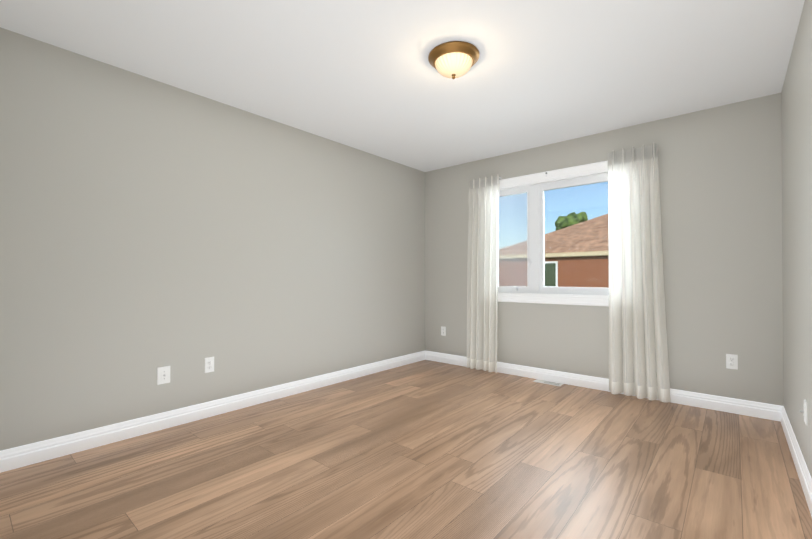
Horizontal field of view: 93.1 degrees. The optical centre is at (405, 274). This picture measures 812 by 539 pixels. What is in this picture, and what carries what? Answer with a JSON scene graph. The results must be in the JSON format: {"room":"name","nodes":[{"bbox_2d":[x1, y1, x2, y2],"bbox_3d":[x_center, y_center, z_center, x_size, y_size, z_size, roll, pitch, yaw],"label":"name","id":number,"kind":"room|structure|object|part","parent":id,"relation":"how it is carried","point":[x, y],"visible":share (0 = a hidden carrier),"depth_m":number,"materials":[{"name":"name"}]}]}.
{"room":"empty bedroom","nodes":[
{"label":"empty bedroom","id":0,"kind":"room"},
{"bbox_2d":[0,27,424,450],"bbox_3d":[-1.570,-0.133,3.022,0.180,2.440,5.760,0,-1,40],"label":"wall","id":1,"kind":"structure","parent":0,"point":[148,227],"depth_m":2.75,"materials":[{"name":"grey paint"}]},
{"bbox_2d":[157,366,169,384],"bbox_3d":[-1.700,0.709,2.706,0.024,0.120,0.082,0,-1,40],"label":"jack","id":2,"kind":"object","parent":1,"relation":"attached to","point":[163,375],"visible":1,"depth_m":2.71,"materials":[{"name":"white plastic"}]},
{"bbox_2d":[205,357,213,372],"bbox_3d":[-1.504,0.691,2.947,0.010,0.115,0.070,0,-1,40],"label":"outlet","id":3,"kind":"object","parent":1,"relation":"attached to","point":[209,364],"visible":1,"depth_m":2.94,"materials":[{"name":"white plastic"}]},
{"bbox_2d":[0,351,423,472],"bbox_3d":[-1.041,1.033,3.482,0.017,0.114,4.000,0,-1,40],"label":"baseboard","id":4,"kind":"structure","parent":1,"relation":"attached to","point":[27,454],"depth_m":2.73,"materials":[{"name":"white wood"}]},
{"bbox_2d":[0,0,804,171],"bbox_3d":[-0.231,-1.422,1.891,3.700,0.120,5.760,0,-1,40],"label":"ceiling","id":5,"kind":"structure","parent":0,"point":[364,76],"depth_m":2.42,"materials":[{"name":"white paint"}]},
{"bbox_2d":[428,41,479,78],"bbox_3d":[0.297,-1.287,2.393,0.316,0.143,0.316,0,-1,40],"label":"flush-mount light","id":6,"kind":"object","parent":5,"relation":"attached to","point":[467,48],"depth_m":2.31,"materials":[{"name":"gold metal"}]},
{"bbox_3d":[0.297,-1.279,2.393,0.234,0.078,0.234,0,-1,40],"label":"flush-mount light shade","id":7,"kind":"part","parent":6,"relation":"part of","materials":[{"name":"white glass"}]},
{"bbox_2d":[0,360,811,538],"bbox_3d":[-0.231,1.138,1.871,3.700,0.120,5.760,0,-1,40],"label":"floor","id":8,"kind":"structure","parent":0,"point":[426,449],"depth_m":2.10,"materials":[{"name":"laminate"}]},
{"bbox_2d":[533,379,562,385],"bbox_3d":[1.435,1.089,3.888,0.275,0.008,0.110,0,-1,40],"label":"floor vent","id":9,"kind":"object","parent":8,"relation":"in","point":[548,382],"visible":1,"depth_m":3.88,"materials":[{"name":"white plastic"}]},
{"bbox_2d":[425,93,783,405],"bbox_3d":[1.579,-0.126,4.004,3.340,2.440,0.180,0,-1,40],"label":"wall","id":10,"kind":"structure","parent":0,"point":[720,175],"depth_m":3.21,"materials":[{"name":"grey paint"}]},
{"bbox_2d":[441,326,445,335],"bbox_3d":[0.467,0.708,4.821,0.070,0.115,0.010,0,-1,40],"label":"electrical outlet","id":11,"kind":"object","parent":10,"relation":"attached to","point":[443,330],"visible":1,"depth_m":4.82,"materials":[{"name":"white plastic"}]},
{"bbox_2d":[467,175,502,372],"bbox_3d":[0.886,-0.013,4.362,0.394,2.170,0.174,0,-1,40],"label":"curtain","id":12,"kind":"object","parent":10,"relation":"hanging from","point":[482,273],"visible":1,"depth_m":4.34,"materials":[{"name":"fabric"}]},
{"bbox_2d":[498,160,608,306],"bbox_3d":[1.541,-0.383,3.993,1.648,1.373,0.190,0,-1,40],"label":"window","id":13,"kind":"structure","parent":10,"relation":"in","point":[534,187],"depth_m":4.09,"materials":[{"name":"white plastic"}]},
{"bbox_2d":[424,350,775,420],"bbox_3d":[1.511,1.037,3.923,3.270,0.114,0.017,0,-1,40],"label":"baseboard","id":14,"kind":"structure","parent":10,"relation":"attached to","point":[719,403],"depth_m":3.62,"materials":[{"name":"white wood"}]},
{"bbox_2d":[608,142,670,401],"bbox_3d":[2.036,-0.031,3.380,0.475,2.190,0.176,0,-1,40],"label":"curtain","id":15,"kind":"object","parent":10,"relation":"hanging from","point":[638,360],"visible":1,"depth_m":3.37,"materials":[{"name":"fabric"}]},
{"bbox_2d":[726,354,737,369],"bbox_3d":[2.568,0.687,3.031,0.070,0.115,0.010,0,-1,40],"label":"electrical outlet","id":16,"kind":"object","parent":10,"relation":"attached to","point":[731,361],"visible":1,"depth_m":3.03,"materials":[{"name":"white plastic"}]},
{"bbox_2d":[781,0,811,477],"bbox_3d":[1.109,-0.151,0.739,0.180,2.440,5.760,0,-1,40],"label":"wall","id":17,"kind":"structure","parent":0,"point":[796,109],"depth_m":2.14,"materials":[{"name":"grey paint"}]},
{"bbox_2d":[776,405,811,516],"bbox_3d":[1.034,1.013,0.795,0.017,0.114,5.400,0,-1,40],"label":"baseboard","id":18,"kind":"structure","parent":17,"relation":"attached to","point":[804,476],"depth_m":2.13,"materials":[{"name":"white wood"}]},
{"bbox_2d":[799,399,807,425],"bbox_3d":[2.011,0.694,1.948,0.024,0.115,0.070,0,-1,40],"label":"jack","id":19,"kind":"object","parent":17,"relation":"attached to","point":[804,410],"visible":1,"depth_m":1.93,"materials":[{"name":"white plastic"}]},
{"label":"outside","id":20,"kind":"structure","parent":0,"visible":0},
{"bbox_3d":[44.388,2.497,56.795,160.000,0.200,135.700,0,-1,40],"label":"lawn","id":21,"kind":"structure","parent":20,"visible":0},
{"bbox_2d":[499,214,608,287],"bbox_3d":[14.462,-0.906,20.354,16.850,6.050,12.630,0,-1,40],"label":"house","id":22,"kind":"structure","parent":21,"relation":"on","point":[570,239],"depth_m":18.57,"materials":[{"name":"brown brick"}]},
{"bbox_2d":[555,212,587,230],"bbox_3d":[15.719,-1.875,36.392,3.087,8.232,3.500,0,-1,40],"label":"tree","id":23,"kind":"object","parent":21,"relation":"on","point":[568,222],"depth_m":35.80,"materials":[{"name":"green plant"}]}
]}

